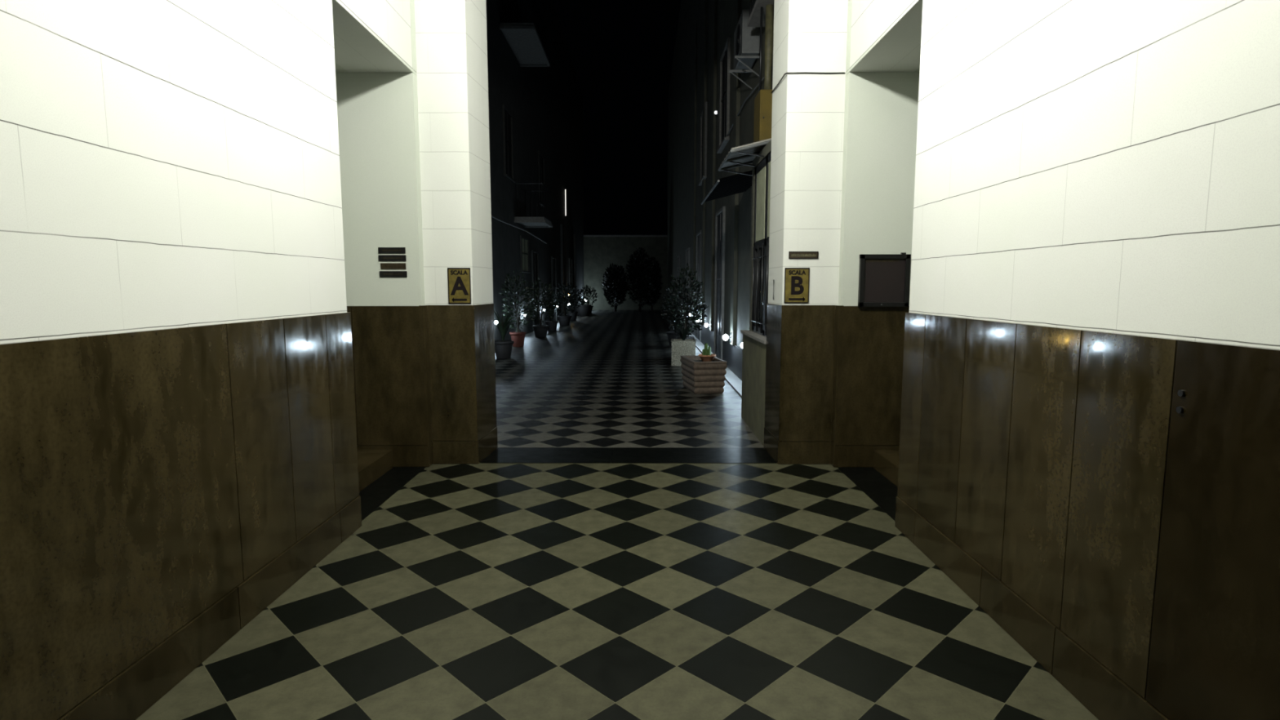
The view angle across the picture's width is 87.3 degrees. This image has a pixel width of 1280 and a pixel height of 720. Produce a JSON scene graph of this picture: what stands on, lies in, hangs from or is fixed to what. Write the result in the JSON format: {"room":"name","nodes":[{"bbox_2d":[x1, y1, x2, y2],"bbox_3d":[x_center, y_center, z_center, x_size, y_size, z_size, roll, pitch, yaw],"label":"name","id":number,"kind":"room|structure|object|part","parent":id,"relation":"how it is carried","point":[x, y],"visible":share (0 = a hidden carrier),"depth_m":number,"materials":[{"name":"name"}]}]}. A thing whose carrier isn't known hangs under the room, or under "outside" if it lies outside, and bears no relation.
{"room":"building entrance hallway","nodes":[
{"label":"building entrance hallway","id":0,"kind":"room"},
{"bbox_2d":[0,0,429,719],"bbox_3d":[-2.529,-0.932,0.974,1.536,4.850,10.130,0,6,0],"label":"wall","id":1,"kind":"structure","parent":0,"point":[178,434],"depth_m":2.61,"materials":[{"name":"paint"}]},
{"bbox_3d":[-1.796,1.395,0.203,0.064,0.194,8.083,0,6,0],"label":"skirting","id":2,"kind":"part","parent":1,"relation":"part of","materials":[{"name":"brown wood"}]},
{"bbox_2d":[335,0,417,75],"bbox_3d":[-1.789,-2.199,4.625,0.010,0.021,1.470,0,6,0],"label":"trim","id":3,"kind":"structure","parent":1,"relation":"attached to","point":[339,2],"depth_m":4.50,"materials":[{"name":"paint"}]},
{"bbox_2d":[377,247,405,253],"bbox_3d":[-2.003,-0.885,5.416,0.218,0.048,0.007,0,6,0],"label":"nameplate","id":4,"kind":"object","parent":1,"relation":"attached to","point":[381,250],"visible":1,"depth_m":5.41,"materials":[{"name":"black metal"}]},
{"bbox_2d":[378,254,406,261],"bbox_3d":[-2.002,-0.824,5.423,0.222,0.049,0.007,0,6,0],"label":"nameplate","id":5,"kind":"object","parent":1,"relation":"attached to","point":[381,257],"visible":1,"depth_m":5.42,"materials":[{"name":"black metal"}]},
{"bbox_2d":[380,262,405,269],"bbox_3d":[-1.997,-0.760,5.430,0.203,0.048,0.007,0,6,0],"label":"nameplate","id":6,"kind":"object","parent":1,"relation":"attached to","point":[383,265],"visible":1,"depth_m":5.43,"materials":[{"name":"gold metal"}]},
{"bbox_3d":[-2.312,0.800,5.605,1.104,0.178,0.046,0,6,0],"label":"skirting","id":7,"kind":"part","parent":1,"relation":"part of","materials":[{"name":"brown wood"}]},
{"bbox_2d":[379,271,407,277],"bbox_3d":[-2.000,-0.696,5.437,0.222,0.049,0.007,0,6,0],"label":"nameplate","id":8,"kind":"object","parent":1,"relation":"attached to","point":[382,273],"visible":1,"depth_m":5.43,"materials":[{"name":"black metal"}]},
{"bbox_2d":[357,449,393,491],"bbox_3d":[-2.673,0.954,4.831,1.230,0.250,1.580,0,6,0],"label":"step","id":9,"kind":"structure","parent":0,"point":[372,464],"depth_m":5.27,"materials":[{"name":"brown wood"}]},
{"bbox_2d":[409,0,497,466],"bbox_3d":[-1.569,-1.454,5.680,0.474,4.850,0.677,0,6,0],"label":"wall","id":10,"kind":"structure","parent":0,"point":[449,91],"depth_m":5.53,"materials":[{"name":"paint"}]},
{"bbox_3d":[-1.565,0.783,5.702,0.382,0.192,0.046,0,6,0],"label":"skirting","id":11,"kind":"part","parent":10,"relation":"part of","materials":[{"name":"brown wood"}]},
{"bbox_2d":[447,267,471,303],"bbox_3d":[-1.493,-0.613,5.545,0.186,0.295,0.007,0,6,0],"label":"sign","id":12,"kind":"object","parent":10,"relation":"attached to","point":[459,278],"visible":1,"depth_m":5.54,"materials":[{"name":"metal"}]},
{"bbox_3d":[-1.367,0.753,5.973,0.034,0.192,0.583,0,6,4],"label":"reveal skirting","id":13,"kind":"part","parent":10,"relation":"part of","materials":[{"name":"brown wood"}]},
{"bbox_2d":[485,0,583,340],"bbox_3d":[-3.740,-7.586,23.536,0.400,13.100,36.160,0,6,0],"label":"wall","id":14,"kind":"structure","parent":0,"point":[544,104],"depth_m":22.14,"materials":[{"name":"grey paint"}]},
{"bbox_2d":[502,104,515,182],"bbox_3d":[-3.514,-5.768,17.982,0.100,1.810,1.180,0,6,0],"label":"window","id":15,"kind":"structure","parent":14,"relation":"in","point":[508,142],"depth_m":17.96,"materials":[{"name":"black glass"}]},
{"bbox_2d":[504,109,511,177],"bbox_3d":[-3.554,-5.763,17.983,0.022,1.700,1.000,0,6,0],"label":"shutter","id":16,"kind":"object","parent":15,"relation":"attached to","point":[508,115],"depth_m":17.98,"materials":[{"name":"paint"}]},
{"bbox_2d":[491,215,546,244],"bbox_3d":[-3.514,-3.693,18.464,0.060,0.155,13.501,0,6,0],"label":"cable","id":17,"kind":"object","parent":14,"relation":"attached to","point":[492,216],"visible":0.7,"depth_m":18.94,"materials":[{"name":"grey metal"}]},
{"bbox_2d":[499,0,550,66],"bbox_3d":[-3.108,-9.088,18.367,0.890,1.106,2.960,0,6,0],"label":"balcony","id":18,"kind":"object","parent":14,"relation":"attached to","point":[523,39],"visible":1,"depth_m":18.11,"materials":[{"name":"concrete"}]},
{"bbox_2d":[520,235,530,273],"bbox_3d":[-3.509,-3.218,20.529,0.100,1.080,1.380,0,6,0],"label":"window","id":19,"kind":"structure","parent":14,"relation":"in","point":[524,242],"depth_m":20.50,"materials":[{"name":"grey glass"}]},
{"bbox_2d":[514,182,552,227],"bbox_3d":[-3.115,-4.530,19.728,0.870,1.106,1.660,0,6,0],"label":"balcony","id":20,"kind":"object","parent":14,"relation":"attached to","point":[528,222],"visible":0.99,"depth_m":19.36,"materials":[{"name":"concrete"}]},
{"bbox_2d":[531,249,539,330],"bbox_3d":[-3.524,-2.350,22.638,0.060,2.630,1.220,0,6,0],"label":"door","id":21,"kind":"structure","parent":14,"relation":"in","point":[535,255],"depth_m":22.58,"materials":[{"name":"grey paint"}]},
{"bbox_2d":[537,151,545,205],"bbox_3d":[-3.500,-6.435,23.995,0.100,1.810,1.280,0,6,0],"label":"window","id":22,"kind":"structure","parent":14,"relation":"in","point":[540,157],"depth_m":23.86,"materials":[{"name":"black glass"}]},
{"bbox_2d":[539,154,543,202],"bbox_3d":[-3.539,-6.430,23.996,0.022,1.700,1.100,0,6,0],"label":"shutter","id":23,"kind":"object","parent":22,"relation":"attached to","point":[541,157],"depth_m":23.96,"materials":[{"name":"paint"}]},
{"bbox_2d":[551,256,556,320],"bbox_3d":[-3.512,-2.880,27.408,0.060,2.630,1.220,0,6,0],"label":"door","id":24,"kind":"structure","parent":14,"relation":"in","point":[553,267],"depth_m":27.41,"materials":[{"name":"grey paint"}]},
{"bbox_2d":[560,224,564,315],"bbox_3d":[-3.481,-3.922,29.959,0.110,4.200,0.240,0,6,0],"label":"trim","id":25,"kind":"structure","parent":14,"relation":"attached to","point":[561,225],"depth_m":29.79,"materials":[{"name":"grey paint"}]},
{"bbox_2d":[564,187,566,217],"bbox_3d":[-3.481,-7.324,31.191,0.082,1.350,0.060,0,6,0],"label":"lamp","id":26,"kind":"object","parent":14,"relation":"attached to","point":[565,210],"visible":1,"depth_m":31.18,"materials":[{"name":"paint"}]},
{"bbox_2d":[564,226,567,315],"bbox_3d":[-3.477,-4.077,31.350,0.110,4.200,0.240,0,6,0],"label":"trim","id":27,"kind":"structure","parent":14,"relation":"attached to","point":[565,228],"depth_m":31.17,"materials":[{"name":"grey paint"}]},
{"bbox_2d":[568,257,572,289],"bbox_3d":[-3.476,-4.253,33.796,0.100,1.710,1.280,0,6,0],"label":"window","id":28,"kind":"structure","parent":14,"relation":"in","point":[570,259],"depth_m":33.68,"materials":[{"name":"black glass"}]},
{"bbox_2d":[569,259,571,288],"bbox_3d":[-3.515,-4.248,33.796,0.022,1.600,1.100,0,6,0],"label":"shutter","id":29,"kind":"object","parent":28,"relation":"attached to","point":[570,260],"depth_m":33.81,"materials":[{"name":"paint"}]},
{"bbox_2d":[573,234,576,311],"bbox_3d":[-3.466,-4.562,35.723,0.110,4.200,0.240,0,6,0],"label":"trim","id":30,"kind":"structure","parent":14,"relation":"attached to","point":[574,235],"depth_m":35.60,"materials":[{"name":"grey paint"}]},
{"bbox_2d":[135,462,1098,719],"bbox_3d":[-0.073,1.468,0.963,4.010,0.122,9.590,0,6,0],"label":"floor","id":31,"kind":"structure","parent":0,"point":[481,591],"depth_m":3.08,"materials":[{"name":"tile"}]},
{"bbox_2d":[583,235,667,310],"bbox_3d":[-0.896,-5.389,41.813,5.200,4.700,0.400,0,6,0],"label":"wall","id":32,"kind":"structure","parent":0,"point":[599,251],"depth_m":41.55,"materials":[{"name":"paint"}]},
{"bbox_2d":[494,310,763,447],"bbox_3d":[-1.068,-1.098,24.095,4.945,0.120,35.868,0,6,0],"label":"floor","id":33,"kind":"structure","parent":0,"point":[604,378],"depth_m":9.24,"materials":[{"name":"tile"}]},
{"bbox_2d":[493,309,514,359],"bbox_3d":[-2.840,-0.564,13.939,0.578,1.059,0.574,0,6,0],"label":"potted plant","id":34,"kind":"object","parent":33,"relation":"on","point":[503,348],"visible":0.95,"depth_m":13.84,"materials":[{"name":"green plant"}]},
{"bbox_3d":[-2.846,-0.216,13.969,0.445,0.360,0.441,0,6,0],"label":"pot","id":35,"kind":"part","parent":34,"relation":"part of","materials":[{"name":"ceramic"}]},
{"bbox_2d":[498,269,534,346],"bbox_3d":[-3.011,-1.289,16.521,0.874,1.930,0.885,0,6,0],"label":"potted plant","id":36,"kind":"object","parent":33,"relation":"on","point":[518,337],"visible":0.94,"depth_m":16.46,"materials":[{"name":"green plant"}]},
{"bbox_3d":[-3.019,-0.508,16.603,0.403,0.360,0.399,0,6,0],"label":"pot","id":37,"kind":"part","parent":36,"relation":"part of","materials":[{"name":"ceramic"}]},
{"bbox_2d":[523,277,559,337],"bbox_3d":[-2.896,-1.539,19.576,1.074,1.753,1.003,0,6,0],"label":"potted plant","id":38,"kind":"object","parent":33,"relation":"on","point":[540,331],"visible":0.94,"depth_m":19.49,"materials":[{"name":"green plant"}]},
{"bbox_3d":[-2.902,-0.835,19.635,0.488,0.340,0.483,0,6,0],"label":"pot","id":39,"kind":"part","parent":38,"relation":"part of","materials":[{"name":"plastic"}]},
{"bbox_2d":[545,300,559,331],"bbox_3d":[-2.964,-1.475,22.351,0.652,1.014,0.525,5,8,40],"label":"potted plant","id":40,"kind":"object","parent":33,"relation":"on","point":[553,324],"visible":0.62,"depth_m":22.29,"materials":[{"name":"green plant"}]},
{"bbox_3d":[-2.945,-1.134,22.419,0.424,0.320,0.420,0,6,0],"label":"pot","id":41,"kind":"part","parent":40,"relation":"part of","materials":[{"name":"plastic"}]},
{"bbox_2d":[551,281,578,325],"bbox_3d":[-2.868,-2.139,25.337,1.092,1.674,1.063,0,6,0],"label":"potted plant","id":42,"kind":"object","parent":33,"relation":"on","point":[564,320],"visible":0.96,"depth_m":25.23,"materials":[{"name":"green plant"}]},
{"bbox_3d":[-2.857,-1.484,25.398,0.551,0.360,0.546,0,6,0],"label":"pot","id":43,"kind":"part","parent":42,"relation":"part of","materials":[{"name":"plastic"}]},
{"bbox_2d":[561,285,582,320],"bbox_3d":[-2.928,-2.469,28.919,0.964,1.540,0.997,0,6,0],"label":"potted plant","id":44,"kind":"object","parent":33,"relation":"on","point":[574,314],"visible":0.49,"depth_m":28.83,"materials":[{"name":"green plant"}]},
{"bbox_3d":[-2.929,-1.902,28.974,0.509,0.400,0.504,0,6,0],"label":"pot","id":45,"kind":"part","parent":44,"relation":"part of","materials":[{"name":"plastic"}]},
{"bbox_2d":[573,297,591,315],"bbox_3d":[-2.867,-2.665,33.518,0.890,0.915,0.881,0,6,0],"label":"potted plant","id":46,"kind":"object","parent":33,"relation":"on","point":[584,310],"visible":0.84,"depth_m":33.28,"materials":[{"name":"green plant"}]},
{"bbox_3d":[-2.867,-2.484,33.538,0.890,0.550,0.881,0,6,0],"label":"pot","id":47,"kind":"part","parent":46,"relation":"part of","materials":[{"name":"ceramic"}]},
{"bbox_2d":[579,284,597,313],"bbox_3d":[-2.850,-3.374,36.866,1.093,1.586,1.008,0,6,0],"label":"potted plant","id":48,"kind":"object","parent":33,"relation":"on","point":[587,289],"visible":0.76,"depth_m":36.78,"materials":[{"name":"green plant"}]},
{"bbox_2d":[600,262,627,311],"bbox_3d":[-1.463,-4.296,39.358,1.646,2.879,1.668,0,6,0],"label":"tree","id":49,"kind":"object","parent":33,"relation":"on","point":[611,286],"visible":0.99,"depth_m":39.07,"materials":[{"name":"green plant"}]},
{"bbox_2d":[624,247,655,311],"bbox_3d":[-0.006,-4.586,38.303,1.813,3.687,1.848,0,6,0],"label":"tree","id":50,"kind":"object","parent":33,"relation":"on","point":[646,272],"visible":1,"depth_m":38.01,"materials":[{"name":"green plant"}]},
{"bbox_2d":[640,255,663,311],"bbox_3d":[0.708,-4.632,40.433,1.435,3.308,1.387,0,6,0],"label":"tree","id":51,"kind":"object","parent":33,"relation":"on","point":[655,294],"visible":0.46,"depth_m":40.24,"materials":[{"name":"green plant"}]},
{"bbox_2d":[665,305,682,346],"bbox_3d":[0.865,-0.904,16.908,0.761,1.080,0.722,0,6,0],"label":"potted plant","id":52,"kind":"object","parent":33,"relation":"on","point":[671,335],"visible":0.48,"depth_m":16.81,"materials":[{"name":"green plant"}]},
{"bbox_3d":[0.892,-0.536,16.942,0.466,0.340,0.462,0,6,0],"label":"pot","id":53,"kind":"part","parent":52,"relation":"part of","materials":[{"name":"ceramic"}]},
{"bbox_2d":[659,285,693,331],"bbox_3d":[1.048,-1.392,18.965,1.036,1.596,0.956,0,6,0],"label":"potted plant","id":54,"kind":"object","parent":33,"relation":"on","point":[668,287],"visible":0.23,"depth_m":18.87,"materials":[{"name":"green plant"}]},
{"bbox_3d":[1.047,-0.767,19.029,0.466,0.340,0.462,0,6,0],"label":"pot","id":55,"kind":"part","parent":54,"relation":"part of","materials":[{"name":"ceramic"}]},
{"bbox_2d":[671,322,697,365],"bbox_3d":[0.849,-0.318,12.827,0.530,0.815,0.526,0,6,4],"label":"stone planter","id":56,"kind":"object","parent":33,"relation":"on","point":[683,346],"visible":0.94,"depth_m":12.61,"materials":[{"name":"stone"}]},
{"bbox_2d":[662,276,707,337],"bbox_3d":[0.957,-0.919,14.180,0.980,1.711,0.966,0,6,0],"label":"potted plant","id":57,"kind":"object","parent":33,"relation":"on","point":[690,302],"visible":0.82,"depth_m":14.10,"materials":[{"name":"green plant"}]},
{"bbox_2d":[666,263,704,338],"bbox_3d":[1.074,-1.235,15.559,0.903,2.036,0.909,4,7,30],"label":"potted plant","id":58,"kind":"object","parent":33,"relation":"on","point":[681,276],"visible":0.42,"depth_m":15.47,"materials":[{"name":"green plant"}]},
{"bbox_3d":[1.058,-0.382,15.651,0.424,0.320,0.420,0,6,0],"label":"pot","id":59,"kind":"part","parent":58,"relation":"part of","materials":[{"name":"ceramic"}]},
{"bbox_2d":[680,355,727,394],"bbox_3d":[0.909,0.205,9.730,0.479,0.458,0.865,-1,6,-9],"label":"ribbed planter","id":60,"kind":"object","parent":33,"relation":"on","point":[699,376],"visible":0.88,"depth_m":9.36,"materials":[{"name":"brown wood"}]},
{"bbox_2d":[697,342,715,361],"bbox_3d":[0.979,-0.109,9.765,0.260,0.282,0.260,0,6,0],"label":"potted plant","id":61,"kind":"object","parent":60,"relation":"on","point":[706,355],"visible":0.97,"depth_m":9.72,"materials":[{"name":"ceramic"}]},
{"bbox_3d":[0.964,-0.155,9.760,0.062,0.190,0.062,0,6,0],"label":"cactus stem","id":62,"kind":"part","parent":61,"relation":"part of","materials":[{"name":"green plant"}]},
{"bbox_2d":[697,353,715,361],"bbox_3d":[0.979,-0.025,9.774,0.260,0.112,0.260,0,6,0],"label":"bowl","id":63,"kind":"object","parent":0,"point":[704,357],"depth_m":9.70,"materials":[{"name":"ceramic"}]},
{"bbox_2d":[740,0,852,466],"bbox_3d":[1.404,-1.537,6.428,0.525,4.850,2.197,0,6,0],"label":"wall","id":64,"kind":"structure","parent":0,"point":[811,119],"depth_m":5.53,"materials":[{"name":"paint"}]},
{"bbox_2d":[480,447,777,463],"bbox_3d":[-0.071,0.899,5.996,3.430,0.103,0.544,0,6,0],"label":"sill","id":65,"kind":"structure","parent":64,"relation":"attached to","point":[500,455],"depth_m":5.96,"materials":[{"name":"black stone"}]},
{"bbox_3d":[1.230,-0.243,6.913,0.175,0.030,1.518,0,6,0],"label":"sill","id":66,"kind":"part","parent":64,"relation":"part of","materials":[{"name":"stone"}]},
{"bbox_2d":[751,151,771,337],"bbox_3d":[1.264,-1.136,6.763,0.065,1.780,1.300,0,6,0],"label":"window","id":67,"kind":"structure","parent":64,"relation":"in","point":[760,259],"depth_m":6.96,"materials":[{"name":"glass"}]},
{"bbox_2d":[751,241,768,335],"bbox_3d":[1.242,-0.724,6.809,0.020,0.910,1.300,0,6,0],"label":"grille","id":68,"kind":"object","parent":67,"relation":"attached to","point":[760,286],"depth_m":7.07,"materials":[{"name":"metal"}]},
{"bbox_3d":[1.288,-0.734,6.807,0.007,0.870,1.200,0,6,0],"label":"pane","id":69,"kind":"part","parent":67,"relation":"part of","materials":[{"name":"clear glass"}]},
{"bbox_2d":[755,160,770,241],"bbox_3d":[1.268,-1.586,6.733,0.022,0.720,1.060,0,6,0],"label":"blind","id":70,"kind":"object","parent":67,"relation":"attached to","point":[762,174],"depth_m":6.84,"materials":[{"name":"beige fabric"}]},
{"bbox_3d":[1.178,0.754,5.967,0.034,0.192,0.581,0,6,-1],"label":"reveal skirting","id":71,"kind":"part","parent":64,"relation":"part of","materials":[{"name":"brown wood"}]},
{"bbox_2d":[783,267,809,302],"bbox_3d":[1.295,-0.615,5.538,0.203,0.290,0.007,0,6,0],"label":"sign","id":72,"kind":"object","parent":64,"relation":"attached to","point":[797,280],"visible":1,"depth_m":5.54,"materials":[{"name":"metal"}]},
{"bbox_2d":[788,251,818,258],"bbox_3d":[1.344,-0.863,5.510,0.242,0.058,0.008,0,6,0],"label":"name plaque","id":73,"kind":"object","parent":64,"relation":"attached to","point":[792,255],"visible":1,"depth_m":5.51,"materials":[{"name":"gold metal"}]},
{"bbox_3d":[1.395,0.784,5.695,0.438,0.192,0.046,0,6,0],"label":"skirting","id":74,"kind":"part","parent":64,"relation":"part of","materials":[{"name":"brown wood"}]},
{"bbox_2d":[771,71,844,93],"bbox_3d":[1.393,-2.319,5.618,0.484,0.012,0.554,0,6,0],"label":"cable","id":75,"kind":"object","parent":64,"relation":"attached to","point":[795,72],"visible":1,"depth_m":5.35,"materials":[{"name":"black rubber"}]},
{"bbox_2d":[872,449,899,486],"bbox_3d":[2.524,0.956,4.819,1.175,0.250,1.580,0,6,0],"label":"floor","id":76,"kind":"structure","parent":0,"point":[886,462],"depth_m":5.32,"materials":[{"name":"brown wood"}]},
{"bbox_2d":[666,0,1279,719],"bbox_3d":[2.412,-7.025,18.482,1.570,13.100,46.300,0,6,0],"label":"wall","id":77,"kind":"structure","parent":0,"point":[1095,241],"depth_m":2.50,"materials":[{"name":"paint"}]},
{"bbox_2d":[677,254,680,292],"bbox_3d":[1.631,-3.562,28.477,0.100,1.710,1.580,0,6,0],"label":"window","id":78,"kind":"structure","parent":77,"relation":"in","point":[679,255],"depth_m":28.46,"materials":[{"name":"glass"}]},
{"bbox_2d":[685,247,689,288],"bbox_3d":[1.617,-2.955,23.011,0.100,1.710,1.580,0,6,0],"label":"window","id":79,"kind":"structure","parent":77,"relation":"in","point":[687,251],"depth_m":22.92,"materials":[{"name":"glass"}]},
{"bbox_2d":[692,22,697,316],"bbox_3d":[1.625,-5.474,19.914,0.070,8.500,0.360,0,6,0],"label":"trim","id":80,"kind":"structure","parent":77,"relation":"attached to","point":[695,24],"depth_m":19.68,"materials":[{"name":"paint"}]},
{"bbox_2d":[695,230,701,341],"bbox_3d":[1.626,-2.040,18.484,0.060,2.930,1.520,0,6,0],"label":"door","id":81,"kind":"structure","parent":77,"relation":"in","point":[698,264],"depth_m":18.51,"materials":[{"name":"grey wood"}]},
{"bbox_2d":[663,310,742,398],"bbox_3d":[1.534,-1.203,24.815,0.253,0.130,34.400,0,6,0],"label":"floor strip","id":82,"kind":"object","parent":77,"relation":"attached to","point":[731,379],"depth_m":10.87,"materials":[{"name":"stone"}]},
{"bbox_2d":[697,102,707,186],"bbox_3d":[1.603,-5.468,17.097,0.100,1.810,1.380,0,6,0],"label":"window","id":83,"kind":"structure","parent":77,"relation":"in","point":[704,177],"depth_m":16.52,"materials":[{"name":"glass"}]},
{"bbox_2d":[700,0,707,324],"bbox_3d":[1.618,-5.137,16.882,0.070,8.500,0.360,0,6,0],"label":"trim","id":84,"kind":"structure","parent":77,"relation":"attached to","point":[705,2],"depth_m":16.78,"materials":[{"name":"paint"}]},
{"bbox_2d":[709,0,717,330],"bbox_3d":[1.612,-4.889,14.646,0.070,8.500,0.360,0,6,0],"label":"trim","id":85,"kind":"structure","parent":77,"relation":"attached to","point":[714,2],"depth_m":14.63,"materials":[{"name":"paint"}]},
{"bbox_2d":[713,206,725,359],"bbox_3d":[1.614,-1.524,13.611,0.060,2.980,1.320,0,6,0],"label":"door","id":86,"kind":"structure","parent":77,"relation":"in","point":[720,216],"depth_m":13.57,"materials":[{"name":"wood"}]},
{"bbox_2d":[716,36,730,153],"bbox_3d":[1.593,-4.988,12.774,0.100,1.810,1.280,0,6,0],"label":"window","id":87,"kind":"structure","parent":77,"relation":"in","point":[725,60],"depth_m":12.74,"materials":[{"name":"glass"}]},
{"bbox_2d":[720,48,727,142],"bbox_3d":[1.632,-4.983,12.774,0.022,1.700,1.100,0,6,0],"label":"shutter","id":88,"kind":"object","parent":87,"relation":"attached to","point":[724,55],"depth_m":12.93,"materials":[{"name":"paint"}]},
{"bbox_2d":[701,169,752,204],"bbox_3d":[1.280,-2.389,9.240,0.682,0.221,2.300,0,6,0],"label":"canopy","id":89,"kind":"object","parent":77,"relation":"attached to","point":[738,183],"visible":0.77,"depth_m":9.15,"materials":[{"name":"fabric"}]},
{"bbox_3d":[0.953,-2.293,9.251,0.028,0.028,2.300,0,6,0],"label":"edge rail","id":90,"kind":"part","parent":89,"relation":"part of","materials":[{"name":"grey metal"}]},
{"bbox_2d":[722,332,731,342],"bbox_3d":[1.494,-0.387,11.524,0.150,0.161,0.115,0,6,0],"label":"wall lamp","id":91,"kind":"object","parent":77,"relation":"attached to","point":[725,337],"visible":1,"depth_m":11.49,"materials":[{"name":"glass"}]},
{"bbox_3d":[1.470,-0.387,11.524,0.104,0.104,0.104,0,6,0],"label":"bulb","id":92,"kind":"part","parent":91,"relation":"part of","materials":[{"name":"white glass"}]},
{"bbox_2d":[729,0,741,345],"bbox_3d":[1.603,-4.492,11.068,0.070,8.500,0.360,0,6,0],"label":"trim","id":93,"kind":"structure","parent":77,"relation":"attached to","point":[736,99],"depth_m":11.16,"materials":[{"name":"paint"}]},
{"bbox_2d":[728,9,759,88],"bbox_3d":[1.457,-4.301,9.379,0.345,0.827,0.840,0,6,0],"label":"air conditioner","id":94,"kind":"object","parent":77,"relation":"attached to","point":[746,39],"visible":0.94,"depth_m":9.06,"materials":[{"name":"grey metal"}]},
{"bbox_2d":[735,24,740,55],"bbox_3d":[1.357,-4.425,9.285,0.013,0.400,0.400,0,6,0],"label":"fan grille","id":95,"kind":"object","parent":94,"relation":"attached to","point":[738,29],"depth_m":9.27,"materials":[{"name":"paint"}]},
{"bbox_3d":[1.484,-4.434,9.364,0.240,0.560,0.840,0,6,0],"label":"casing","id":96,"kind":"part","parent":94,"relation":"part of","materials":[{"name":"grey metal"}]},
{"bbox_2d":[718,137,771,175],"bbox_3d":[1.262,-2.194,7.249,0.716,0.329,1.112,0,6,0],"label":"canopy","id":97,"kind":"object","parent":77,"relation":"attached to","point":[742,155],"visible":0.67,"depth_m":7.18,"materials":[{"name":"plastic"}]},
{"bbox_3d":[0.918,-2.152,7.255,0.028,0.028,1.100,0,6,0],"label":"edge rail","id":98,"kind":"part","parent":97,"relation":"part of","materials":[{"name":"grey metal"}]},
{"bbox_2d":[727,66,773,136],"bbox_3d":[1.592,-3.839,10.486,0.032,0.249,6.301,0,6,0],"label":"cable","id":99,"kind":"object","parent":77,"relation":"attached to","point":[757,86],"visible":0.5,"depth_m":9.89,"materials":[{"name":"black rubber"}]},
{"bbox_2d":[747,0,774,26],"bbox_3d":[1.486,-4.572,7.940,0.270,0.870,0.900,0,6,0],"label":"balcony","id":100,"kind":"object","parent":77,"relation":"attached to","point":[753,20],"visible":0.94,"depth_m":8.07,"materials":[{"name":"concrete"}]},
{"bbox_3d":[1.490,-4.602,7.937,0.262,0.810,0.864,0,6,0],"label":"railing","id":101,"kind":"part","parent":100,"relation":"part of","materials":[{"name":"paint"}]},
{"bbox_2d":[753,89,772,142],"bbox_3d":[1.504,-2.841,7.977,0.228,0.620,0.450,0,6,0],"label":"electrical box","id":102,"kind":"object","parent":77,"relation":"attached to","point":[763,100],"visible":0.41,"depth_m":7.78,"materials":[{"name":"yellow paint"}]},
{"bbox_2d":[759,6,762,90],"bbox_3d":[1.420,-3.635,7.884,0.026,0.970,0.026,3,7,22],"label":"conduit","id":103,"kind":"object","parent":102,"relation":"attached to","point":[761,10],"visible":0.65,"depth_m":7.87,"materials":[{"name":"metal"}]},
{"bbox_2d":[764,4,773,89],"bbox_3d":[1.508,-3.631,7.844,0.100,0.971,0.100,0,6,0],"label":"downpipe","id":104,"kind":"object","parent":102,"relation":"attached to","point":[769,8],"visible":0.83,"depth_m":7.80,"materials":[{"name":"metal"}]},
{"bbox_3d":[2.179,0.801,5.594,1.124,0.178,0.046,0,6,0],"label":"skirting","id":105,"kind":"part","parent":77,"relation":"part of","materials":[{"name":"brown wood"}]},
{"bbox_2d":[845,0,919,75],"bbox_3d":[1.643,-2.198,4.617,0.010,0.021,1.470,0,6,0],"label":"trim","id":106,"kind":"structure","parent":77,"relation":"attached to","point":[915,2],"depth_m":4.49,"materials":[{"name":"paint"}]},
{"bbox_2d":[857,252,911,306],"bbox_3d":[1.965,-0.646,5.396,0.400,0.432,0.038,0,6,0],"label":"notice board","id":107,"kind":"object","parent":77,"relation":"attached to","point":[884,279],"visible":1,"depth_m":5.39,"materials":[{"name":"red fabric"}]},
{"bbox_3d":[1.626,1.396,0.195,0.064,0.194,8.083,0,6,0],"label":"skirting","id":108,"kind":"part","parent":77,"relation":"part of","materials":[{"name":"brown wood"}]},
{"bbox_2d":[1176,390,1185,413],"bbox_3d":[1.602,0.123,1.987,0.009,0.070,0.020,0,6,0],"label":"plate","id":109,"kind":"object","parent":77,"relation":"attached to","point":[1180,393],"visible":1,"depth_m":1.98,"materials":[{"name":"grey metal"}]}
]}

